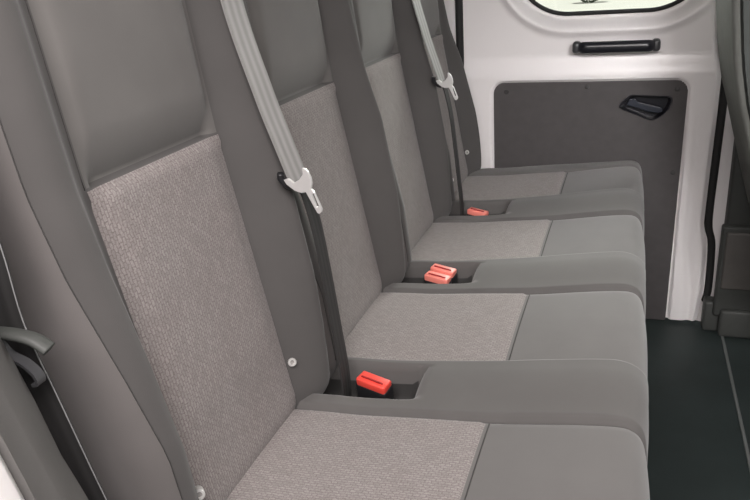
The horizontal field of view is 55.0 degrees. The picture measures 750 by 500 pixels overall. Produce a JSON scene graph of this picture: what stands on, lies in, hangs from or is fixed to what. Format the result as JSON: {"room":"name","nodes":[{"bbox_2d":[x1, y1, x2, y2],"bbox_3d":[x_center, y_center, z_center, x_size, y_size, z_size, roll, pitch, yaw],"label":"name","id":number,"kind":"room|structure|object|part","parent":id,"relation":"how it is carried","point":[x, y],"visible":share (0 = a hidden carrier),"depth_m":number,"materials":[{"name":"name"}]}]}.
{"room":"vehicle interior","nodes":[
{"label":"vehicle interior","id":0,"kind":"room"},
{"bbox_2d":[0,455,24,499],"bbox_3d":[-0.395,0.153,0.534,0.490,1.620,0.043,3,23,19],"label":"wall","id":1,"kind":"structure","parent":0,"point":[9,490],"depth_m":0.50,"materials":[{"name":"white paint"}]},
{"bbox_2d":[0,338,87,499],"bbox_3d":[-0.388,0.127,0.600,0.558,1.620,0.096,3,23,19],"label":"trim","id":2,"kind":"structure","parent":1,"relation":"attached to","point":[28,449],"depth_m":0.56,"materials":[{"name":"grey plastic"}]},
{"bbox_2d":[0,241,107,499],"bbox_3d":[-0.329,0.037,0.612,0.184,0.740,0.034,3,23,19],"label":"belt","id":3,"kind":"object","parent":1,"relation":"attached to","point":[23,345],"visible":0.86,"depth_m":0.65,"materials":[{"name":"fabric"}]},
{"bbox_2d":[444,0,733,320],"bbox_3d":[1.023,-0.528,2.000,2.270,1.620,0.048,3,23,19],"label":"wall","id":4,"kind":"structure","parent":0,"point":[721,195],"depth_m":2.14,"materials":[{"name":"white paint"}]},
{"bbox_2d":[455,0,726,320],"bbox_3d":[0.628,-0.484,2.122,0.794,1.497,0.109,3,23,19],"label":"door","id":5,"kind":"structure","parent":4,"relation":"in","point":[548,86],"depth_m":2.14,"materials":[{"name":"white paint"}]},
{"bbox_3d":[0.581,-0.584,2.073,0.023,0.033,0.040,3,23,19],"label":"handle","id":6,"kind":"part","parent":5,"relation":"part of","materials":[{"name":"black plastic"}]},
{"bbox_3d":[0.677,-0.572,2.024,0.211,0.033,0.034,3,23,19],"label":"grab handle","id":7,"kind":"part","parent":5,"relation":"part of","materials":[{"name":"black plastic"}]},
{"bbox_3d":[0.787,-0.421,2.101,0.102,0.043,0.007,3,23,19],"label":"latch lever","id":8,"kind":"part","parent":5,"relation":"part of","materials":[{"name":"black plastic"}]},
{"bbox_3d":[0.783,-0.572,2.005,0.023,0.033,0.040,3,23,19],"label":"handle","id":9,"kind":"part","parent":5,"relation":"part of","materials":[{"name":"black plastic"}]},
{"bbox_2d":[701,139,749,338],"bbox_3d":[1.085,-0.053,2.103,0.184,0.655,0.097,3,23,19],"label":"trim","id":10,"kind":"structure","parent":4,"relation":"attached to","point":[727,312],"depth_m":2.12,"materials":[{"name":"plastic"}]},
{"bbox_3d":[1.092,0.036,2.100,0.138,0.180,0.012,3,23,19],"label":"panel","id":11,"kind":"part","parent":10,"relation":"part of","materials":[{"name":"grey plastic"}]},
{"bbox_2d":[645,317,749,499],"bbox_3d":[0.602,0.746,1.115,2.350,0.040,2.800,3,23,19],"label":"floor","id":12,"kind":"structure","parent":0,"point":[696,450],"depth_m":1.85,"materials":[{"name":"rubber"}]},
{"bbox_2d":[0,0,649,499],"bbox_3d":[0.138,-0.092,1.421,0.774,1.353,1.690,3,23,19],"label":"seat","id":13,"kind":"object","parent":12,"relation":"on","point":[149,230],"visible":0.95,"depth_m":0.97,"materials":[{"name":"grey fabric"}]},
{"bbox_3d":[-0.285,-0.104,0.859,0.270,0.861,0.416,3,23,19],"label":"backrest","id":14,"kind":"part","parent":13,"relation":"part of","materials":[{"name":"grey fabric"}]},
{"bbox_2d":[220,0,351,396],"bbox_3d":[-0.139,-0.166,0.989,0.144,0.895,0.054,3,23,19],"label":"belt","id":15,"kind":"object","parent":13,"relation":"on","point":[299,179],"visible":0.95,"depth_m":0.99,"materials":[{"name":"fabric"}]},
{"bbox_3d":[-0.151,-0.259,1.226,0.270,0.861,0.416,3,23,19],"label":"backrest","id":16,"kind":"part","parent":13,"relation":"part of","materials":[{"name":"grey fabric"}]},
{"bbox_2d":[356,371,393,398],"bbox_3d":[0.000,0.224,1.129,0.059,0.068,0.038,9,25,30],"label":"seat belt buckle","id":17,"kind":"object","parent":13,"relation":"in","point":[368,385],"visible":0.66,"depth_m":1.11,"materials":[{"name":"red plastic"}]},
{"bbox_3d":[-0.017,-0.413,1.593,0.270,0.861,0.416,3,23,19],"label":"backrest","id":18,"kind":"part","parent":13,"relation":"part of","materials":[{"name":"grey fabric"}]},
{"bbox_2d":[412,0,463,215],"bbox_3d":[0.131,-0.474,1.723,0.144,0.895,0.054,3,23,19],"label":"belt","id":19,"kind":"object","parent":13,"relation":"on","point":[440,82],"visible":0.91,"depth_m":1.73,"materials":[{"name":"fabric"}]},
{"bbox_2d":[424,271,451,283],"bbox_3d":[0.129,0.076,1.485,0.059,0.069,0.036,8,24,28],"label":"seat belt buckle","id":20,"kind":"object","parent":13,"relation":"in","point":[431,277],"visible":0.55,"depth_m":1.46,"materials":[{"name":"red plastic"}]},
{"bbox_2d":[430,264,456,283],"bbox_3d":[0.143,0.062,1.507,0.059,0.069,0.034,8,24,28],"label":"seat belt buckle","id":21,"kind":"object","parent":13,"relation":"in","point":[438,268],"visible":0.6,"depth_m":1.49,"materials":[{"name":"red plastic"}]},
{"bbox_3d":[0.099,-0.565,1.956,0.302,0.861,0.395,3,23,19],"label":"backrest","id":22,"kind":"part","parent":13,"relation":"part of","materials":[{"name":"grey fabric"}]},
{"bbox_2d":[467,207,488,215],"bbox_3d":[0.265,-0.077,1.859,0.059,0.069,0.034,10,25,32],"label":"seat belt buckle","id":23,"kind":"object","parent":13,"relation":"in","point":[471,211],"visible":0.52,"depth_m":1.84,"materials":[{"name":"red plastic"}]},
{"bbox_2d":[460,423,649,499],"bbox_3d":[0.048,0.368,0.926,0.571,0.233,0.286,3,23,19],"label":"seat cushion","id":24,"kind":"object","parent":13,"relation":"on","point":[499,461],"depth_m":0.88,"materials":[{"name":"grey fabric"}]},
{"bbox_2d":[468,160,641,176],"bbox_3d":[0.506,-0.161,2.184,0.570,0.228,0.072,3,23,19],"label":"cushion","id":25,"kind":"object","parent":13,"relation":"on","point":[474,166],"depth_m":2.13,"materials":[{"name":"grey fabric"}]},
{"bbox_2d":[506,291,647,377],"bbox_3d":[0.182,0.213,1.293,0.571,0.233,0.286,3,23,19],"label":"seat cushion","id":26,"kind":"object","parent":13,"relation":"on","point":[541,325],"depth_m":1.19,"materials":[{"name":"grey fabric"}]},
{"bbox_2d":[539,215,644,264],"bbox_3d":[0.316,0.059,1.660,0.571,0.233,0.286,3,23,19],"label":"seat cushion","id":27,"kind":"object","parent":13,"relation":"on","point":[559,235],"depth_m":1.57,"materials":[{"name":"grey fabric"}]},
{"bbox_2d":[559,167,643,199],"bbox_3d":[0.451,-0.095,2.027,0.571,0.233,0.286,3,23,19],"label":"seat cushion","id":28,"kind":"object","parent":13,"relation":"on","point":[572,180],"depth_m":1.95,"materials":[{"name":"grey fabric"}]},
{"bbox_2d":[716,0,749,204],"bbox_3d":[1.093,-0.335,1.635,0.700,1.520,0.424,3,23,19],"label":"seat","id":29,"kind":"object","parent":12,"relation":"on","point":[732,16],"visible":1,"depth_m":1.56,"materials":[{"name":"fabric"}]},
{"bbox_3d":[0.853,-0.356,1.485,0.275,0.700,0.024,3,23,19],"label":"panel","id":30,"kind":"part","parent":29,"relation":"part of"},
{"bbox_2d":[721,336,749,471],"bbox_3d":[0.734,0.637,1.307,0.008,0.005,2.100,3,23,19],"label":"trim","id":31,"kind":"structure","parent":12,"relation":"on","point":[722,337],"depth_m":1.86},
{"label":"outside","id":32,"kind":"structure","parent":0,"visible":0},
{"bbox_2d":[535,0,674,11],"bbox_3d":[19.292,-21.054,54.603,120.000,0.060,118.200,3,23,19],"label":"ground","id":33,"kind":"structure","parent":32,"point":[559,5],"depth_m":24.04,"materials":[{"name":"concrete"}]},
{"bbox_2d":[581,0,597,2],"bbox_3d":[7.561,-9.477,25.286,1.343,1.571,1.031,3,23,19],"label":"bush","id":34,"kind":"object","parent":33,"relation":"on","point":[584,1],"visible":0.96,"depth_m":25.51,"materials":[{"name":"green plant"}]}
]}

